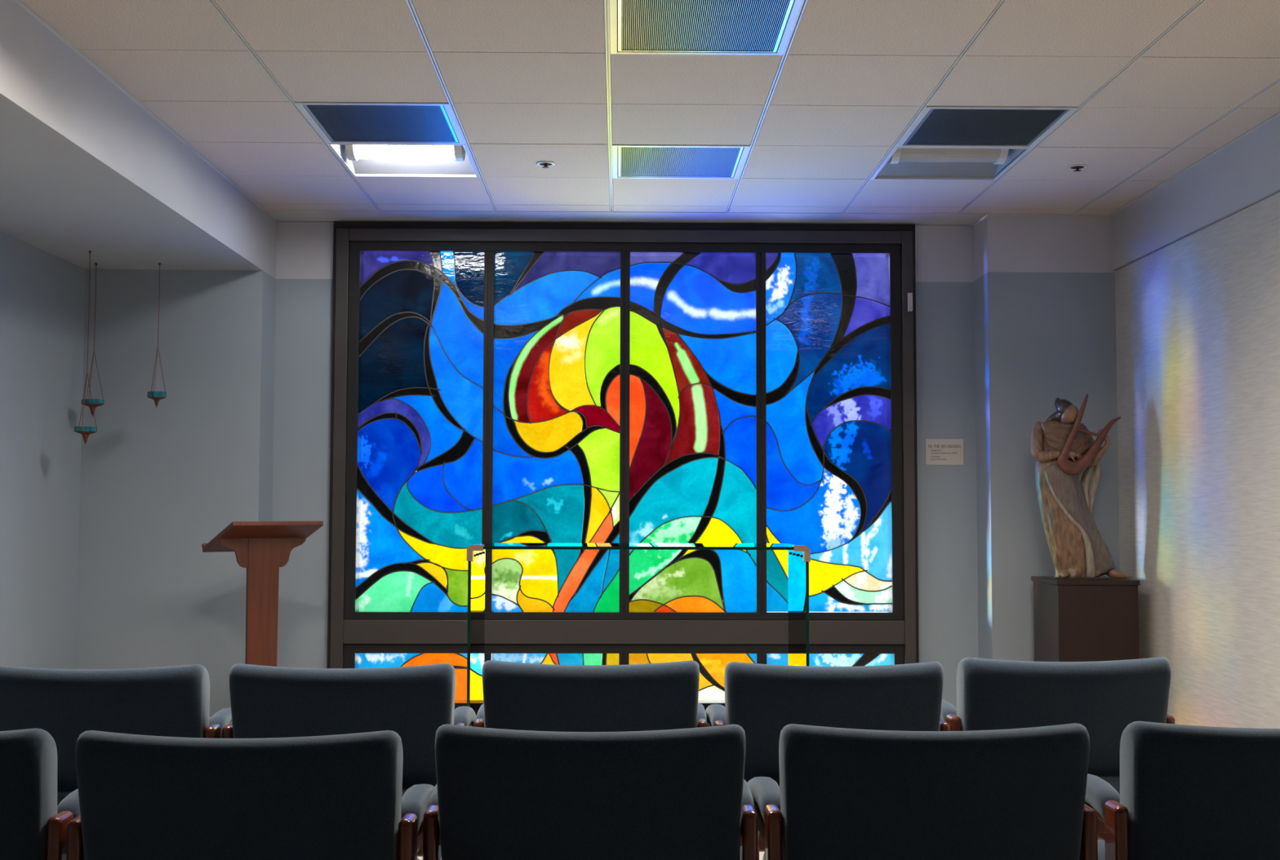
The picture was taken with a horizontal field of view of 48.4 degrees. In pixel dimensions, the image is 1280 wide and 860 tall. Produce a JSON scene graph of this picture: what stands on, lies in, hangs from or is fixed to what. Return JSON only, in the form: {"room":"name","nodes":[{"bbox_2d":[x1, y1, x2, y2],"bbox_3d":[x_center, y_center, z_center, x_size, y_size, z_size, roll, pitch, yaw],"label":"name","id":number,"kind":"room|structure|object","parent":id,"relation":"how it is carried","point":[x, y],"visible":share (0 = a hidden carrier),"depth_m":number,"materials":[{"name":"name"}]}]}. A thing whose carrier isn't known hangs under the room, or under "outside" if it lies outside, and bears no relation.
{"room":"house of worship","nodes":[
{"label":"house of worship","id":0,"kind":"room"},
{"bbox_2d":[0,231,85,669],"bbox_3d":[-2.915,-0.122,2.397,0.180,2.900,10.860,0,-3,-1],"label":"wall","id":1,"kind":"structure","parent":0,"point":[42,293],"depth_m":6.85,"materials":[{"name":"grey paint"}]},
{"bbox_2d":[0,0,277,279],"bbox_3d":[-2.361,-1.344,2.475,0.922,0.448,10.860,0,-3,-1],"label":"soffit","id":2,"kind":"structure","parent":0,"point":[84,168],"depth_m":5.70,"materials":[{"name":"paint"}]},
{"bbox_2d":[74,250,97,444],"bbox_3d":[-2.670,-0.400,6.878,0.100,0.943,0.100,-1,-3,22],"label":"hanging lamp","id":3,"kind":"object","parent":2,"relation":"hanging from","point":[85,432],"visible":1,"depth_m":6.85,"materials":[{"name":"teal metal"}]},
{"bbox_2d":[81,262,104,417],"bbox_3d":[-2.771,-0.459,7.223,0.106,0.785,0.106,-1,-3,22],"label":"hanging lamp","id":4,"kind":"object","parent":2,"relation":"hanging from","point":[96,402],"visible":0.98,"depth_m":7.20,"materials":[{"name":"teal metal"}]},
{"bbox_2d":[147,262,166,408],"bbox_3d":[-2.445,-0.482,7.220,0.088,0.739,0.087,-1,-3,22],"label":"hanging lamp","id":5,"kind":"object","parent":2,"relation":"hanging from","point":[156,397],"visible":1,"depth_m":7.20,"materials":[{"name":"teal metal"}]},
{"bbox_2d":[75,269,275,717],"bbox_3d":[-2.443,0.398,7.594,0.922,2.452,0.440,0,-3,-1],"label":"wall","id":6,"kind":"structure","parent":0,"point":[157,485],"depth_m":7.39,"materials":[{"name":"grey paint"}]},
{"bbox_2d":[417,852,764,859],"bbox_3d":[-0.140,1.396,2.373,6.200,0.120,11.300,0,-3,-1],"label":"floor","id":7,"kind":"structure","parent":0,"point":[761,854],"depth_m":4.93,"materials":[{"name":"carpet"}]},
{"bbox_2d":[0,728,79,859],"bbox_3d":[-1.349,0.948,2.723,0.620,0.809,0.545,0,-3,-1],"label":"armchair","id":8,"kind":"object","parent":7,"relation":"on","point":[33,827],"visible":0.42,"depth_m":2.52,"materials":[{"name":"grey fabric"}]},
{"bbox_2d":[0,664,231,806],"bbox_3d":[-1.391,1.008,3.786,0.620,0.809,0.545,0,-3,-1],"label":"armchair","id":9,"kind":"object","parent":7,"relation":"on","point":[171,701],"visible":0.41,"depth_m":3.55,"materials":[{"name":"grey fabric"}]},
{"bbox_2d":[66,730,435,859],"bbox_3d":[-0.715,0.949,2.710,0.620,0.809,0.545,0,-3,-1],"label":"armchair","id":10,"kind":"object","parent":7,"relation":"on","point":[337,797],"visible":0.89,"depth_m":2.48,"materials":[{"name":"grey fabric"}]},
{"bbox_2d":[201,521,323,666],"bbox_3d":[-1.815,1.009,6.809,0.455,1.146,0.372,3,-4,-39],"label":"lectern","id":11,"kind":"object","parent":7,"relation":"on","point":[261,548],"visible":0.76,"depth_m":6.79,"materials":[{"name":"brown wood"}]},
{"bbox_2d":[222,663,476,857],"bbox_3d":[-0.766,1.011,3.815,0.620,0.809,0.545,0,-3,-2],"label":"armchair","id":12,"kind":"object","parent":7,"relation":"on","point":[411,702],"visible":0.44,"depth_m":3.58,"materials":[{"name":"grey fabric"}]},
{"bbox_2d":[422,724,757,859],"bbox_3d":[-0.094,0.955,2.792,0.620,0.809,0.545,0,-3,-1],"label":"armchair","id":13,"kind":"object","parent":7,"relation":"on","point":[498,794],"visible":1,"depth_m":2.56,"materials":[{"name":"grey fabric"}]},
{"bbox_2d":[473,660,707,732],"bbox_3d":[-0.132,1.018,3.906,0.620,0.809,0.545,0,-3,-1],"label":"armchair","id":14,"kind":"object","parent":7,"relation":"on","point":[519,696],"visible":0.49,"depth_m":3.67,"materials":[{"name":"grey fabric"}]},
{"bbox_2d":[466,542,810,715],"bbox_3d":[-0.011,1.029,6.265,1.444,1.055,0.634,0,-3,-1],"label":"glass table","id":15,"kind":"object","parent":7,"relation":"on","point":[798,556],"visible":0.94,"depth_m":6.16,"materials":[{"name":"teal"}]},
{"bbox_2d":[705,662,950,852],"bbox_3d":[0.498,1.018,3.889,0.620,0.809,0.545,0,-3,-2],"label":"armchair","id":16,"kind":"object","parent":7,"relation":"on","point":[762,700],"visible":0.41,"depth_m":3.66,"materials":[{"name":"grey fabric"}]},
{"bbox_2d":[747,723,1097,859],"bbox_3d":[0.537,0.957,2.810,0.620,0.809,0.545,0,-3,-2],"label":"armchair","id":17,"kind":"object","parent":7,"relation":"on","point":[842,793],"visible":0.91,"depth_m":2.58,"materials":[{"name":"grey fabric"}]},
{"bbox_2d":[941,657,1175,839],"bbox_3d":[1.135,1.027,4.018,0.620,0.809,0.545,0,-3,-3],"label":"armchair","id":18,"kind":"object","parent":7,"relation":"on","point":[1104,698],"visible":0.47,"depth_m":3.79,"materials":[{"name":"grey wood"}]},
{"bbox_2d":[1031,576,1140,662],"bbox_3d":[2.219,1.174,7.089,0.408,0.868,0.428,0,-3,-1],"label":"pedestal","id":19,"kind":"object","parent":7,"relation":"on","point":[1075,620],"visible":0.47,"depth_m":6.90,"materials":[{"name":"brown wood"}]},
{"bbox_2d":[1030,394,1132,578],"bbox_3d":[2.195,0.282,7.117,0.495,0.919,0.204,0,-3,-1],"label":"statue","id":20,"kind":"object","parent":19,"relation":"on","point":[1067,456],"visible":1,"depth_m":7.06,"materials":[{"name":"brown wood"}]},
{"bbox_2d":[1084,721,1279,859],"bbox_3d":[1.195,0.961,2.851,0.620,0.809,0.545,0,-3,-1],"label":"armchair","id":21,"kind":"object","parent":7,"relation":"on","point":[1188,793],"visible":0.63,"depth_m":2.63,"materials":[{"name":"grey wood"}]},
{"bbox_2d":[271,222,978,709],"bbox_3d":[-0.077,0.257,7.783,3.813,2.768,0.150,0,-3,-1],"label":"wall","id":22,"kind":"structure","parent":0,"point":[945,344],"depth_m":7.72,"materials":[{"name":"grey paint"}]},
{"bbox_2d":[327,221,919,710],"bbox_3d":[-0.085,0.256,7.744,3.165,2.764,0.228,0,-3,-1],"label":"window","id":23,"kind":"structure","parent":22,"relation":"attached to","point":[460,420],"depth_m":7.71,"materials":[{"name":"multicoloured glass"}]},
{"bbox_2d":[925,439,963,465],"bbox_3d":[1.656,0.119,7.738,0.207,0.142,0.007,0,-3,-1],"label":"wall plaque","id":24,"kind":"object","parent":22,"relation":"attached to","point":[938,451],"visible":1,"depth_m":7.74,"materials":[{"name":"beige paper"}]},
{"bbox_2d":[13,0,1279,225],"bbox_3d":[0.342,-1.521,2.525,4.485,0.195,10.860,0,-3,-1],"label":"ceiling","id":25,"kind":"structure","parent":0,"point":[1158,88],"depth_m":5.35,"materials":[{"name":"tile"}]},
{"bbox_2d":[294,102,465,144],"bbox_3d":[-1.039,-1.263,5.786,0.594,0.044,0.604,0,-3,-1],"label":"ceiling vent","id":26,"kind":"object","parent":25,"relation":"in","point":[336,122],"visible":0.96,"depth_m":5.77,"materials":[{"name":"grey metal"}]},
{"bbox_2d":[327,143,479,177],"bbox_3d":[-1.048,-1.274,6.397,0.594,0.134,0.604,0,-3,-1],"label":"ceiling light","id":27,"kind":"object","parent":25,"relation":"attached to","point":[361,160],"visible":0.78,"depth_m":6.51,"materials":[{"name":"white plastic"}]},
{"bbox_2d":[353,145,455,159],"bbox_3d":[-1.052,-1.268,6.397,0.446,0.094,0.188,0,-3,-1],"label":"diffuser","id":28,"kind":"object","parent":27,"relation":"attached to","point":[360,152],"depth_m":6.34,"materials":[{"name":"white plastic"}]},
{"bbox_2d":[536,160,555,168],"bbox_3d":[-0.426,-1.202,6.433,0.088,0.035,0.088,0,-3,-1],"label":"sprinkler head","id":29,"kind":"object","parent":25,"relation":"attached to","point":[545,164],"visible":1,"depth_m":6.42},
{"bbox_2d":[539,163,552,165],"bbox_3d":[-0.426,-1.210,6.433,0.060,0.018,0.060,0,-3,-1],"label":"cup","id":30,"kind":"object","parent":29,"relation":"on","point":[540,164],"depth_m":6.43,"materials":[{"name":"black"}]},
{"bbox_2d":[612,144,750,179],"bbox_3d":[0.172,-1.225,6.413,0.594,0.044,0.604,0,-3,-1],"label":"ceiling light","id":31,"kind":"object","parent":25,"relation":"in","point":[704,161],"visible":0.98,"depth_m":6.42,"materials":[{"name":"grey metal"}]},
{"bbox_2d":[608,0,802,55],"bbox_3d":[0.200,-1.328,4.586,0.594,0.044,0.604,0,-3,-1],"label":"ceiling vent","id":32,"kind":"object","parent":25,"relation":"in","point":[744,27],"visible":1,"depth_m":4.63,"materials":[{"name":"grey metal"}]},
{"bbox_2d":[871,146,1032,180],"bbox_3d":[1.392,-1.266,6.433,0.594,0.134,0.604,0,-3,-1],"label":"ceiling light","id":33,"kind":"object","parent":25,"relation":"attached to","point":[903,163],"visible":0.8,"depth_m":6.55,"materials":[{"name":"white plastic"}]},
{"bbox_2d":[898,148,1000,162],"bbox_3d":[1.388,-1.260,6.433,0.446,0.094,0.188,0,-3,-1],"label":"diffuser","id":34,"kind":"object","parent":33,"relation":"attached to","point":[905,155],"depth_m":6.38,"materials":[{"name":"grey plastic"}]},
{"bbox_2d":[895,105,1078,147],"bbox_3d":[1.401,-1.255,5.822,0.594,0.044,0.604,0,-3,-1],"label":"ceiling vent","id":35,"kind":"object","parent":25,"relation":"in","point":[947,126],"visible":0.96,"depth_m":5.81,"materials":[{"name":"grey metal"}]},
{"bbox_2d":[1067,164,1087,171],"bbox_3d":[1.988,-1.194,6.468,0.088,0.035,0.088,0,-3,-1],"label":"sprinkler head","id":36,"kind":"object","parent":25,"relation":"attached to","point":[1077,167],"visible":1,"depth_m":6.46},
{"bbox_2d":[1071,166,1084,168],"bbox_3d":[1.988,-1.202,6.469,0.060,0.018,0.060,0,-3,-1],"label":"cup","id":37,"kind":"object","parent":36,"relation":"on","point":[1072,167],"depth_m":6.47,"materials":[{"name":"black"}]},
{"bbox_2d":[973,215,1119,661],"bbox_3d":[2.239,0.190,7.676,0.815,2.900,0.440,0,-3,-1],"label":"wall","id":38,"kind":"structure","parent":0,"point":[1045,314],"depth_m":7.49,"materials":[{"name":"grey paint"}]},
{"bbox_2d":[1040,422,1090,458],"bbox_3d":[2.118,0.050,7.075,0.245,0.183,0.063,0,-3,-1],"label":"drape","id":39,"kind":"object","parent":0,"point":[1059,440],"depth_m":7.06,"materials":[{"name":"brown wood"}]},
{"bbox_2d":[1111,115,1279,728],"bbox_3d":[2.649,-0.116,2.260,0.157,2.900,10.420,0,-3,-1],"label":"wall","id":40,"kind":"structure","parent":0,"point":[1196,258],"depth_m":6.31,"materials":[{"name":"paint"}]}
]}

